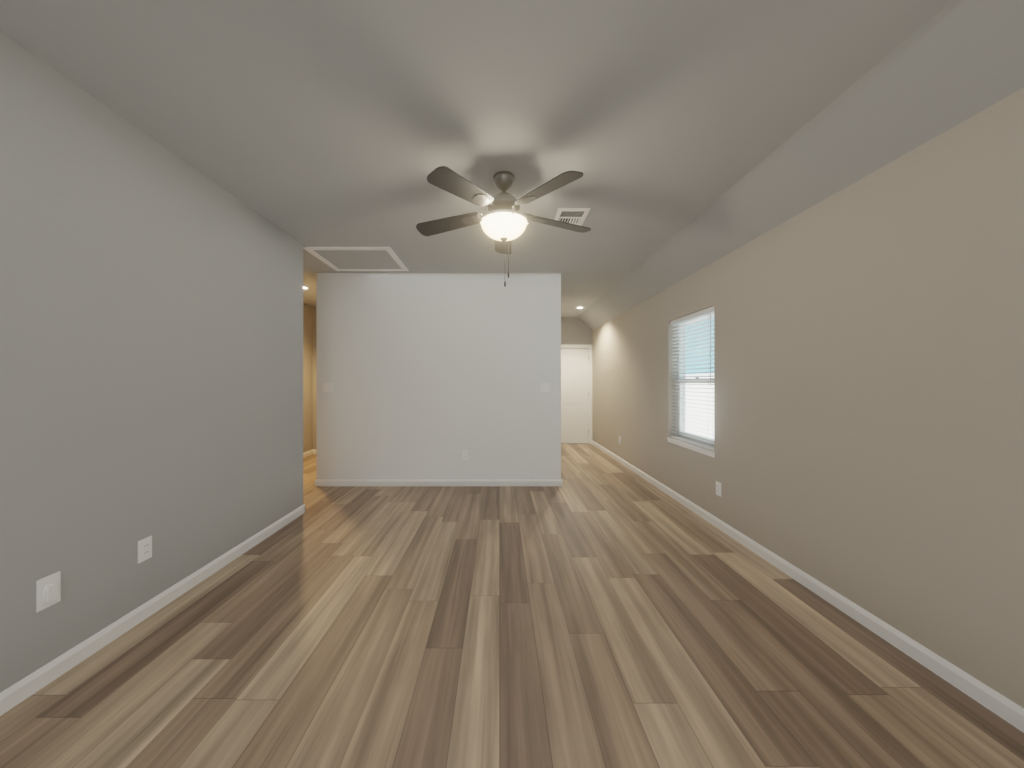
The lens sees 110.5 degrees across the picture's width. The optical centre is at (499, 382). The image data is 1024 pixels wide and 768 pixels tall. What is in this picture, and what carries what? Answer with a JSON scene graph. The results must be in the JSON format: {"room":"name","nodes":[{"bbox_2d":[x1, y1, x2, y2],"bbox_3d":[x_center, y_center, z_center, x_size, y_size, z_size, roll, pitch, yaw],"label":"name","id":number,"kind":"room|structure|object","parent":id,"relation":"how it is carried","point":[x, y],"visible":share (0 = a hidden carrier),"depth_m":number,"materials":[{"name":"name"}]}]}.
{"room":"empty living room","nodes":[
{"label":"empty living room","id":0,"kind":"room"},
{"bbox_2d":[0,31,302,692],"bbox_3d":[-2.050,-0.040,-0.160,0.120,2.720,7.520,0,0,0],"label":"wall","id":1,"kind":"structure","parent":0,"point":[151,336],"depth_m":1.85,"materials":[{"name":"grey paint"}]},
{"bbox_2d":[36,571,60,611],"bbox_3d":[-1.978,0.920,1.565,0.023,0.135,0.080,0,0,0],"label":"outlet","id":2,"kind":"object","parent":1,"relation":"attached to","point":[48,591],"visible":1,"depth_m":1.55,"materials":[{"name":"white plastic"}]},
{"bbox_2d":[138,536,151,563],"bbox_3d":[-1.986,0.935,1.990,0.014,0.122,0.074,0,0,0],"label":"electrical outlet","id":3,"kind":"object","parent":1,"relation":"attached to","point":[144,549],"visible":1,"depth_m":1.98,"materials":[{"name":"white plastic"}]},
{"bbox_2d":[0,504,305,715],"bbox_3d":[-1.983,1.278,-0.092,0.015,0.083,7.415,0,0,0],"label":"baseboard","id":4,"kind":"structure","parent":1,"relation":"attached to","point":[29,685],"depth_m":1.85,"materials":[{"name":"white wood"}]},
{"bbox_2d":[303,303,312,452],"bbox_3d":[-3.510,-0.040,5.135,0.120,2.720,3.070,0,0,0],"label":"wall","id":5,"kind":"structure","parent":0,"point":[309,377],"depth_m":6.38,"materials":[{"name":"beige paint"}]},
{"bbox_2d":[303,450,315,457],"bbox_3d":[-3.435,1.278,5.075,0.030,0.083,2.950,0,0,0],"label":"baseboard","id":6,"kind":"structure","parent":5,"relation":"attached to","point":[305,454],"depth_m":6.42,"materials":[{"name":"white wood"}]},
{"bbox_2d":[313,307,316,449],"bbox_3d":[-2.877,-0.040,6.610,1.085,2.720,0.120,0,0,0],"label":"wall","id":7,"kind":"structure","parent":0,"point":[314,308],"depth_m":6.55,"materials":[{"name":"grey paint"}]},
{"bbox_2d":[317,273,560,478],"bbox_3d":[-0.775,-0.040,6.135,3.120,2.720,3.210,0,0,0],"label":"wall","id":8,"kind":"structure","parent":0,"point":[430,375],"depth_m":4.53,"materials":[{"name":"white paint"}]},
{"bbox_2d":[315,479,561,485],"bbox_3d":[-0.775,1.278,4.523,3.150,0.083,0.015,0,0,0],"label":"baseboard","id":9,"kind":"structure","parent":8,"relation":"attached to","point":[318,482],"depth_m":4.51,"materials":[{"name":"white wood"}]},
{"bbox_2d":[462,450,467,459],"bbox_3d":[-0.440,0.925,4.526,0.074,0.122,0.014,0,0,0],"label":"outlet","id":10,"kind":"object","parent":8,"relation":"attached to","point":[464,454],"visible":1,"depth_m":4.52,"materials":[{"name":"white plastic"}]},
{"bbox_2d":[0,443,1023,767],"bbox_3d":[-0.700,1.370,1.910,5.740,0.100,11.660,0,0,0],"label":"floor","id":11,"kind":"structure","parent":0,"point":[598,609],"depth_m":1.69,"materials":[{"name":"brown wood"}]},
{"bbox_2d":[0,0,1023,329],"bbox_3d":[-0.700,-1.224,1.910,5.740,0.513,11.660,0,0,0],"label":"ceiling","id":12,"kind":"structure","parent":0,"point":[688,136],"depth_m":1.75,"materials":[{"name":"grey paint"}]},
{"bbox_2d":[303,247,408,270],"bbox_3d":[-1.580,-1.393,4.040,0.900,0.014,0.760,0,0,0],"label":"attic hatch","id":13,"kind":"object","parent":12,"relation":"attached to","point":[361,258],"visible":0.96,"depth_m":3.99,"materials":[{"name":"white wood"}]},
{"bbox_2d":[416,166,590,286],"bbox_3d":[0.030,-1.050,2.471,1.273,0.700,1.216,0,0,0],"label":"ceiling fan","id":14,"kind":"object","parent":12,"relation":"hanging from","point":[503,222],"visible":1,"depth_m":2.33,"materials":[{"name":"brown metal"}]},
{"bbox_2d":[554,208,589,225],"bbox_3d":[0.600,-1.394,3.000,0.260,0.011,0.300,0,0,0],"label":"ceiling vent","id":15,"kind":"object","parent":12,"relation":"in","point":[576,216],"visible":0.88,"depth_m":2.97,"materials":[{"name":"white plastic"}]},
{"bbox_2d":[561,317,591,344],"bbox_3d":[1.387,-0.040,7.680,1.205,2.720,0.120,0,0,0],"label":"wall","id":16,"kind":"structure","parent":0,"point":[575,331],"depth_m":7.62,"materials":[{"name":"grey paint"}]},
{"bbox_2d":[561,349,588,442],"bbox_3d":[1.512,0.290,7.625,0.821,2.036,0.103,0,0,0],"label":"hall door","id":17,"kind":"structure","parent":16,"relation":"in","point":[574,395],"depth_m":7.64,"materials":[{"name":"white wood"}]},
{"bbox_2d":[561,345,591,443],"bbox_3d":[1.504,0.254,7.672,0.971,2.132,0.136,0,0,0],"label":"door frame","id":18,"kind":"structure","parent":16,"relation":"attached to","point":[589,347],"depth_m":7.60,"materials":[{"name":"white wood"}]},
{"bbox_2d":[592,88,1023,707],"bbox_3d":[2.080,-0.040,1.910,0.180,2.720,11.660,0,0,0],"label":"wall","id":19,"kind":"structure","parent":0,"point":[868,390],"depth_m":1.84,"materials":[{"name":"beige paint"}]},
{"bbox_2d":[667,314,714,457],"bbox_3d":[2.073,-0.013,3.735,0.190,1.415,0.914,0,0,0],"label":"window","id":20,"kind":"structure","parent":19,"relation":"in","point":[703,450],"depth_m":4.00,"materials":[{"name":"white plastic"}]},
{"bbox_2d":[670,306,713,450],"bbox_3d":[2.029,-0.039,3.735,0.068,1.358,0.866,0,0,0],"label":"window blinds","id":21,"kind":"object","parent":20,"relation":"attached to","point":[709,311],"visible":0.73,"depth_m":3.69,"materials":[{"name":"white plastic"}]},
{"bbox_2d":[716,481,720,496],"bbox_3d":[1.986,0.965,3.220,0.014,0.122,0.074,0,0,0],"label":"electrical outlet","id":22,"kind":"object","parent":19,"relation":"attached to","point":[718,488],"visible":1,"depth_m":3.21,"materials":[{"name":"white plastic"}]},
{"bbox_2d":[592,440,1023,732],"bbox_3d":[1.982,1.278,1.910,0.015,0.083,11.420,0,0,0],"label":"baseboard","id":23,"kind":"structure","parent":19,"relation":"attached to","point":[930,660],"depth_m":1.86,"materials":[{"name":"white wood"}]},
{"label":"outside","id":24,"kind":"structure","parent":0,"visible":0},
{"bbox_2d":[686,316,713,438],"bbox_3d":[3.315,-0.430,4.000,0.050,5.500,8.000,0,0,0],"label":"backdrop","id":25,"kind":"structure","parent":24,"point":[695,420],"depth_m":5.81,"materials":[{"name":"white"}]}
]}

